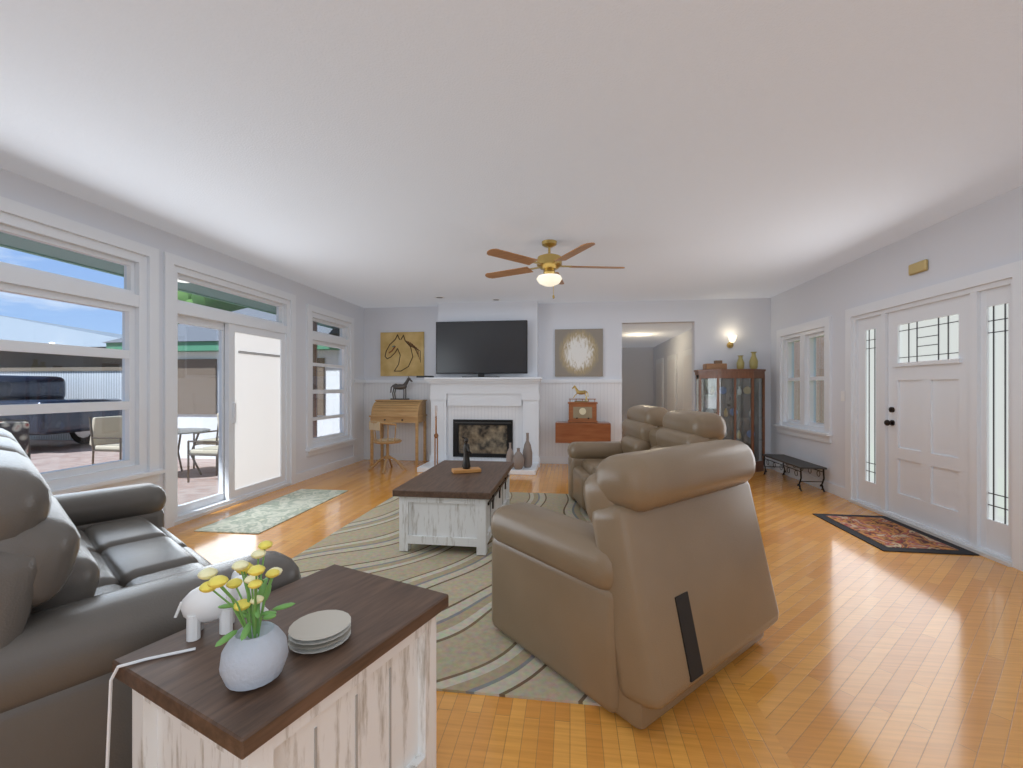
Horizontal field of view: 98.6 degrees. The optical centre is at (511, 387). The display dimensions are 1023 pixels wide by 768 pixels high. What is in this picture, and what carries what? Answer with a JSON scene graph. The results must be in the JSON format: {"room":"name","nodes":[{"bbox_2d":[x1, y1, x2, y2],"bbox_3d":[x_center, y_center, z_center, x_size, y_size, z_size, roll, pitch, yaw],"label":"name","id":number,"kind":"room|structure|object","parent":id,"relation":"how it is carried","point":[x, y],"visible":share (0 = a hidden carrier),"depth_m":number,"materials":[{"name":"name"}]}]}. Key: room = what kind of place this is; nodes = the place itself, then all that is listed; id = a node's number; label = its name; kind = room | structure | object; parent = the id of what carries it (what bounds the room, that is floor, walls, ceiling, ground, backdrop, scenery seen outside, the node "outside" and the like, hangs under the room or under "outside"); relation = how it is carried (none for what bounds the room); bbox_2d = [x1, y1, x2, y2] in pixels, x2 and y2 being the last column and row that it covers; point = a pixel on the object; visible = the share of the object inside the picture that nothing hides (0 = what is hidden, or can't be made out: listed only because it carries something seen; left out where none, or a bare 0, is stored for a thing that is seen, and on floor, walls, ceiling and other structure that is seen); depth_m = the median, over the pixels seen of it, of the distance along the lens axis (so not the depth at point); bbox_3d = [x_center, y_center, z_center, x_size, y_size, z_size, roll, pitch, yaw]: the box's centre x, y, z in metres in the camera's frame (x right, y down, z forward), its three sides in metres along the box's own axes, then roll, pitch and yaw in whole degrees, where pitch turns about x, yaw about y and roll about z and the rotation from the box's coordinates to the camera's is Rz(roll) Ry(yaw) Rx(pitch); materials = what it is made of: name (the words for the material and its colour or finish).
{"room":"living room","nodes":[
{"label":"living room","id":0,"kind":"room"},
{"bbox_2d":[0,168,363,488],"bbox_3d":[-3.373,-0.070,2.895,0.150,2.700,10.350,0,0,8],"label":"wall","id":1,"kind":"structure","parent":0,"point":[21,189],"depth_m":4.35,"materials":[{"name":"white paint"}]},
{"bbox_2d":[0,196,164,494],"bbox_3d":[-3.378,-0.199,2.608,0.215,2.062,2.700,0,0,8],"label":"window","id":2,"kind":"structure","parent":1,"relation":"in","point":[135,301],"depth_m":3.47,"materials":[{"name":"white"}]},
{"bbox_2d":[0,232,335,328],"bbox_3d":[-3.395,-1.270,6.504,0.845,0.220,24.000,0,0,8],"label":"roof","id":3,"kind":"structure","parent":1,"relation":"attached to","point":[39,252],"depth_m":4.18,"materials":[{"name":"teal"}]},
{"bbox_2d":[163,252,295,528],"bbox_3d":[-3.099,0.025,4.936,0.195,2.510,1.910,0,0,8],"label":"sliding door","id":4,"kind":"structure","parent":1,"relation":"attached to","point":[256,428],"depth_m":4.91,"materials":[{"name":"white"}]},
{"bbox_2d":[305,304,356,456],"bbox_3d":[-2.820,-0.104,6.806,0.215,2.132,1.370,0,0,8],"label":"window","id":5,"kind":"structure","parent":1,"relation":"in","point":[343,343],"depth_m":6.85,"materials":[{"name":"white"}]},
{"bbox_2d":[164,453,844,527],"bbox_3d":[0.441,1.220,5.212,6.800,0.120,15.650,0,0,8],"label":"baseboard","id":6,"kind":"structure","parent":1,"relation":"attached to","point":[834,489],"depth_m":6.71,"materials":[{"name":"white wood"}]},
{"bbox_2d":[438,301,537,376],"bbox_3d":[-0.393,-0.070,7.442,1.680,2.700,0.250,0,0,8],"label":"wall","id":7,"kind":"structure","parent":0,"point":[493,311],"depth_m":7.29,"materials":[{"name":"white paint"}]},
{"bbox_2d":[0,0,1022,307],"bbox_3d":[0.072,-1.470,2.437,7.100,0.100,10.350,0,0,8],"label":"ceiling","id":8,"kind":"structure","parent":0,"point":[392,152],"depth_m":2.44,"materials":[{"name":"white paint"}]},
{"bbox_2d":[435,296,500,300],"bbox_3d":[-0.688,-1.416,7.002,1.051,0.008,0.150,0,0,-12],"label":"recessed light","id":9,"kind":"object","parent":8,"relation":"in","point":[443,297],"visible":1,"depth_m":6.98,"materials":[{"name":"white"}]},
{"bbox_2d":[485,239,624,298],"bbox_3d":[0.396,-1.145,4.330,1.426,0.549,1.405,0,0,8],"label":"ceiling fan","id":10,"kind":"object","parent":8,"relation":"hanging from","point":[549,263],"visible":1,"depth_m":4.21,"materials":[{"name":"brown wood"}]},
{"bbox_2d":[364,298,770,460],"bbox_3d":[0.744,-0.070,7.492,6.800,2.700,0.150,0,0,8],"label":"wall","id":11,"kind":"structure","parent":0,"point":[716,323],"depth_m":7.27,"materials":[{"name":"white paint"}]},
{"bbox_2d":[380,332,423,375],"bbox_3d":[-1.926,-0.590,7.746,0.790,0.770,0.048,0,0,8],"label":"sketch","id":12,"kind":"object","parent":11,"relation":"attached to","point":[401,353],"visible":1,"depth_m":7.73,"materials":[{"name":"paper"}]},
{"bbox_2d":[353,379,621,456],"bbox_3d":[-0.432,0.510,7.371,4.500,1.300,0.400,0,0,8],"label":"wainscoting","id":13,"kind":"structure","parent":11,"relation":"attached to","point":[556,396],"depth_m":7.44,"materials":[{"name":"white wood"}]},
{"bbox_2d":[555,329,602,376],"bbox_3d":[1.123,-0.580,7.348,0.790,0.790,0.035,0,0,8],"label":"picture","id":14,"kind":"object","parent":11,"relation":"attached to","point":[578,352],"visible":0.86,"depth_m":7.33,"materials":[{"name":"fabric"}]},
{"bbox_2d":[727,335,736,347],"bbox_3d":[3.488,-0.725,6.963,0.130,0.190,0.175,0,0,8],"label":"sconce","id":15,"kind":"object","parent":11,"relation":"attached to","point":[732,338],"visible":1,"depth_m":6.92,"materials":[{"name":"white glass"}]},
{"bbox_2d":[166,431,1022,767],"bbox_3d":[0.451,1.340,5.287,7.100,0.120,16.200,0,0,8],"label":"floor","id":16,"kind":"structure","parent":0,"point":[860,653],"depth_m":1.98,"materials":[{"name":"brown wood"}]},
{"bbox_2d":[0,428,300,767],"bbox_3d":[-1.886,0.730,1.910,2.125,1.069,1.014,0,0,40],"label":"sofa","id":17,"kind":"object","parent":16,"relation":"on","point":[94,584],"visible":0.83,"depth_m":1.20,"materials":[{"name":"grey leather"}]},
{"bbox_2d":[194,489,347,533],"bbox_3d":[-2.424,1.276,4.680,0.620,0.008,1.620,0,0,7],"label":"rug","id":18,"kind":"object","parent":16,"relation":"on","point":[261,518],"visible":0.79,"depth_m":4.45,"materials":[{"name":"fabric"}]},
{"bbox_2d":[105,564,448,767],"bbox_3d":[-0.631,0.976,1.255,0.573,0.604,0.743,0,0,28],"label":"side table","id":19,"kind":"object","parent":16,"relation":"on","point":[363,695],"visible":0.96,"depth_m":1.12,"materials":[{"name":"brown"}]},
{"bbox_2d":[174,571,267,641],"bbox_3d":[-0.815,0.608,1.244,0.226,0.144,0.127,0,0,-27],"label":"elephant","id":20,"kind":"object","parent":19,"relation":"on","point":[197,607],"visible":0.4,"depth_m":1.20},
{"bbox_2d":[197,540,294,690],"bbox_3d":[-0.608,0.525,1.020,0.180,0.309,0.204,0,0,8],"label":"flower vase","id":21,"kind":"object","parent":19,"relation":"on","point":[254,654],"visible":1,"depth_m":0.99,"materials":[{"name":"white ceramic"}]},
{"bbox_2d":[288,610,350,653],"bbox_3d":[-0.514,0.658,1.185,0.156,0.043,0.156,0,0,8],"label":"decorative plates","id":22,"kind":"object","parent":19,"relation":"on","point":[318,632],"visible":1,"depth_m":1.16,"materials":[{"name":"white ceramic"}]},
{"bbox_2d":[368,421,406,473],"bbox_3d":[-1.931,0.897,6.800,0.505,0.790,0.471,0,0,43],"label":"swivel chair","id":23,"kind":"object","parent":16,"relation":"on","point":[376,426],"visible":1,"depth_m":6.67,"materials":[{"name":"brown wood"}]},
{"bbox_2d":[369,399,426,465],"bbox_3d":[-1.920,0.745,7.488,0.840,1.070,0.480,0,0,8],"label":"roll-top desk","id":24,"kind":"object","parent":16,"relation":"on","point":[398,411],"visible":0.94,"depth_m":7.33,"materials":[{"name":"brown wood"}]},
{"bbox_2d":[390,376,412,399],"bbox_3d":[-1.894,0.007,7.569,0.388,0.405,0.108,0,0,0],"label":"horse","id":25,"kind":"object","parent":24,"relation":"on","point":[400,386],"visible":1,"depth_m":7.54,"materials":[{"name":"grey metal"}]},
{"bbox_2d":[292,492,600,705],"bbox_3d":[-0.424,1.275,3.638,2.300,0.010,3.500,0,0,8],"label":"area rug","id":26,"kind":"object","parent":16,"relation":"on","point":[478,652],"visible":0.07,"depth_m":2.81,"materials":[{"name":"beige carpet"}]},
{"bbox_2d":[392,460,513,554],"bbox_3d":[-0.445,1.024,4.014,0.760,0.480,1.400,0,0,8],"label":"coffee table","id":27,"kind":"object","parent":26,"relation":"on","point":[440,503],"visible":0.96,"depth_m":3.40,"materials":[{"name":"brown wood"}]},
{"bbox_2d":[452,436,480,473],"bbox_3d":[-0.419,0.615,4.077,0.260,0.337,0.143,0,0,-17],"label":"statue","id":28,"kind":"object","parent":27,"relation":"on","point":[467,467],"visible":1,"depth_m":4.04,"materials":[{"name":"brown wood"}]},
{"bbox_2d":[417,377,542,474],"bbox_3d":[-0.490,0.557,6.935,1.920,1.445,0.780,0,0,8],"label":"fireplace","id":29,"kind":"object","parent":16,"relation":"on","point":[490,418],"depth_m":7.25,"materials":[{"name":"painted wood"},{"name":"stone"},{"name":"metal"}]},
{"bbox_2d":[434,407,437,465],"bbox_3d":[-1.168,0.744,6.819,0.070,0.931,0.190,0,0,-7],"label":"sculpture","id":30,"kind":"object","parent":29,"relation":"on","point":[435,435],"visible":0.98,"depth_m":6.77,"materials":[{"name":"wood"}]},
{"bbox_2d":[416,320,527,377],"bbox_3d":[-0.654,-0.626,7.219,1.840,0.920,0.170,0,0,8],"label":"television","id":31,"kind":"object","parent":29,"relation":"on","point":[480,348],"visible":0.9,"depth_m":7.17,"materials":[{"name":"black"}]},
{"bbox_2d":[506,443,513,461],"bbox_3d":[-0.020,1.024,6.681,0.124,0.370,0.124,0,0,8],"label":"decorative vase","id":32,"kind":"object","parent":29,"relation":"on","point":[509,456],"visible":0.73,"depth_m":6.64,"materials":[{"name":"beige ceramic"}]},
{"bbox_2d":[512,448,523,469],"bbox_3d":[0.102,1.054,6.534,0.180,0.310,0.180,0,0,8],"label":"decorative vase","id":33,"kind":"object","parent":29,"relation":"on","point":[518,459],"visible":0.96,"depth_m":6.47,"materials":[{"name":"brown"}]},
{"bbox_2d":[523,433,531,467],"bbox_3d":[0.243,0.949,6.686,0.150,0.520,0.150,0,0,8],"label":"decorative vase","id":34,"kind":"object","parent":29,"relation":"on","point":[527,452],"visible":0.94,"depth_m":6.63,"materials":[{"name":"brown"}]},
{"bbox_2d":[555,421,610,442],"bbox_3d":[1.146,0.927,7.101,0.860,0.734,0.458,0,0,8],"label":"drop-leaf table","id":35,"kind":"object","parent":16,"relation":"on","point":[567,432],"visible":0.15,"depth_m":6.92,"materials":[{"name":"brown wood"}]},
{"bbox_2d":[568,399,597,422],"bbox_3d":[1.148,0.370,7.116,0.470,0.376,0.230,0,0,8],"label":"radio","id":36,"kind":"object","parent":35,"relation":"on","point":[582,412],"visible":0.94,"depth_m":7.01,"materials":[{"name":"brown wood"}]},
{"bbox_2d":[572,386,588,401],"bbox_3d":[1.107,0.093,7.096,0.267,0.279,0.074,0,0,8],"label":"horse","id":37,"kind":"object","parent":36,"relation":"on","point":[580,392],"visible":1,"depth_m":7.08,"materials":[{"name":"beige"}]},
{"bbox_2d":[491,439,778,728],"bbox_3d":[0.611,0.765,2.251,1.115,0.999,1.034,0,0,-37],"label":"recliner","id":38,"kind":"object","parent":16,"relation":"on","point":[644,597],"visible":1,"depth_m":1.81,"materials":[{"name":"leather"}]},
{"bbox_2d":[567,405,725,510],"bbox_3d":[1.193,0.730,4.181,1.034,1.069,1.935,0,0,-2],"label":"loveseat","id":39,"kind":"object","parent":16,"relation":"on","point":[646,427],"visible":0.35,"depth_m":4.37,"materials":[{"name":"leather"}]},
{"bbox_2d":[694,369,765,471],"bbox_3d":[3.411,0.500,6.840,0.996,1.560,0.403,0,0,8],"label":"curio cabinet","id":40,"kind":"object","parent":16,"relation":"on","point":[730,397],"visible":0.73,"depth_m":6.83,"materials":[{"name":"brown wood"}]},
{"bbox_2d":[703,360,726,369],"bbox_3d":[3.173,-0.351,6.872,0.300,0.140,0.200,0,0,8],"label":"box","id":41,"kind":"object","parent":40,"relation":"on","point":[718,364],"visible":0.79,"depth_m":6.78,"materials":[{"name":"brown wood"}]},
{"bbox_2d":[737,355,743,368],"bbox_3d":[3.550,-0.389,6.822,0.110,0.215,0.110,0,0,8],"label":"vase","id":42,"kind":"object","parent":40,"relation":"on","point":[740,363],"visible":0.83,"depth_m":6.79,"materials":[{"name":"yellow ceramic"}]},
{"bbox_2d":[749,352,757,368],"bbox_3d":[3.751,-0.416,6.815,0.120,0.270,0.120,0,0,8],"label":"vase","id":43,"kind":"object","parent":40,"relation":"on","point":[753,362],"visible":0.92,"depth_m":6.78,"materials":[{"name":"yellow ceramic"}]},
{"bbox_2d":[762,454,826,491],"bbox_3d":[3.775,1.133,5.934,0.300,0.306,1.100,0,0,8],"label":"bench","id":44,"kind":"object","parent":16,"relation":"on","point":[793,462],"visible":1,"depth_m":5.76,"materials":[{"name":"grey wood"}]},
{"bbox_2d":[813,513,978,555],"bbox_3d":[3.303,1.274,3.899,0.660,0.012,1.020,0,0,8],"label":"doormat","id":45,"kind":"object","parent":16,"relation":"on","point":[885,533],"visible":0.96,"depth_m":3.77,"materials":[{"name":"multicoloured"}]},
{"bbox_2d":[622,323,691,430],"bbox_3d":[2.982,-0.020,10.120,1.755,2.600,5.750,0,0,8],"label":"wall","id":46,"kind":"structure","parent":0,"point":[645,347],"depth_m":11.90,"materials":[{"name":"white paint"}]},
{"bbox_2d":[656,348,691,411],"bbox_3d":[3.728,0.255,9.976,0.038,2.050,4.500,0,0,8],"label":"door frame","id":47,"kind":"structure","parent":46,"relation":"attached to","point":[672,381],"depth_m":10.14,"materials":[{"name":"white"}]},
{"bbox_2d":[771,185,1022,487],"bbox_3d":[3.517,-0.070,1.979,0.150,2.700,10.350,0,0,8],"label":"wall","id":48,"kind":"structure","parent":0,"point":[986,235],"depth_m":4.56,"materials":[{"name":"white paint"}]},
{"bbox_2d":[773,316,832,442],"bbox_3d":[4.021,-0.096,6.022,0.215,1.548,1.420,0,0,8],"label":"window","id":49,"kind":"structure","parent":48,"relation":"in","point":[806,424],"depth_m":5.97,"materials":[{"name":"white"}]},
{"bbox_2d":[909,259,927,275],"bbox_3d":[3.694,-1.090,3.998,0.030,0.100,0.200,0,0,8],"label":"door chime","id":50,"kind":"object","parent":48,"relation":"attached to","point":[918,267],"visible":0.96,"depth_m":3.97,"materials":[{"name":"gold metal"}]},
{"bbox_2d":[845,260,1022,570],"bbox_3d":[3.768,0.195,4.029,0.202,2.170,2.020,0,0,8],"label":"door frame","id":51,"kind":"structure","parent":48,"relation":"attached to","point":[933,410],"depth_m":3.77,"materials":[{"name":"white wood"}]},
{"label":"outside","id":52,"kind":"structure","parent":0,"visible":0},
{"bbox_2d":[30,439,218,504],"bbox_3d":[1.318,1.480,9.913,90.000,0.100,80.000,0,0,8],"label":"ground","id":53,"kind":"structure","parent":52,"point":[70,460],"depth_m":8.40,"materials":[{"name":"brick"}]},
{"bbox_2d":[0,419,30,459],"bbox_3d":[-4.347,0.863,3.670,0.682,1.138,0.612,0,0,28],"label":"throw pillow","id":54,"kind":"object","parent":53,"relation":"on","point":[18,434],"depth_m":3.95,"materials":[{"name":"grey fabric"}]},
{"bbox_2d":[0,315,121,439],"bbox_3d":[-20.279,-0.520,14.398,24.000,3.900,3.200,0,0,8],"label":"fence","id":55,"kind":"object","parent":53,"relation":"on","point":[61,364],"depth_m":12.06,"materials":[{"name":"metal"}]},
{"bbox_2d":[0,375,121,443],"bbox_3d":[-12.335,0.575,10.416,4.900,1.710,2.080,0,0,4],"label":"suv","id":56,"kind":"object","parent":53,"relation":"on","point":[36,420],"depth_m":10.11,"materials":[{"name":"blue paint"}]},
{"bbox_2d":[88,413,218,482],"bbox_3d":[-5.468,0.957,7.435,2.598,0.957,1.799,0,0,8],"label":"patio chairs","id":57,"kind":"object","parent":53,"relation":"on","point":[211,452],"depth_m":7.15,"materials":[{"name":"grey"}]},
{"bbox_2d":[178,291,192,323],"bbox_3d":[-14.464,-1.691,20.287,5.627,6.242,4.684,0,0,8],"label":"tree","id":58,"kind":"object","parent":53,"relation":"on","point":[183,297],"depth_m":19.73,"materials":[{"name":"green plant"}]},
{"bbox_2d":[191,294,245,311],"bbox_3d":[-10.269,-2.031,19.718,5.960,6.922,6.304,0,0,8],"label":"tree","id":59,"kind":"object","parent":53,"relation":"on","point":[220,306],"depth_m":16.99,"materials":[{"name":"green plant"}]},
{"bbox_2d":[103,308,339,458],"bbox_3d":[-5.329,-0.285,10.569,5.250,3.430,4.250,0,0,8],"label":"outbuilding","id":60,"kind":"structure","parent":53,"relation":"on","point":[211,377],"depth_m":8.80,"materials":[{"name":"white"}]},
{"bbox_2d":[313,322,316,437],"bbox_3d":[-3.472,0.130,7.271,0.350,2.600,0.350,0,0,8],"label":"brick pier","id":61,"kind":"structure","parent":53,"relation":"on","point":[315,380],"depth_m":7.34,"materials":[{"name":"red brick"}]},
{"bbox_2d":[794,336,823,422],"bbox_3d":[6.268,-1.570,5.220,4.250,6.000,30.000,0,0,8],"label":"wall","id":62,"kind":"structure","parent":53,"relation":"on","point":[820,389],"depth_m":13.18,"materials":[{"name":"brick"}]}
]}

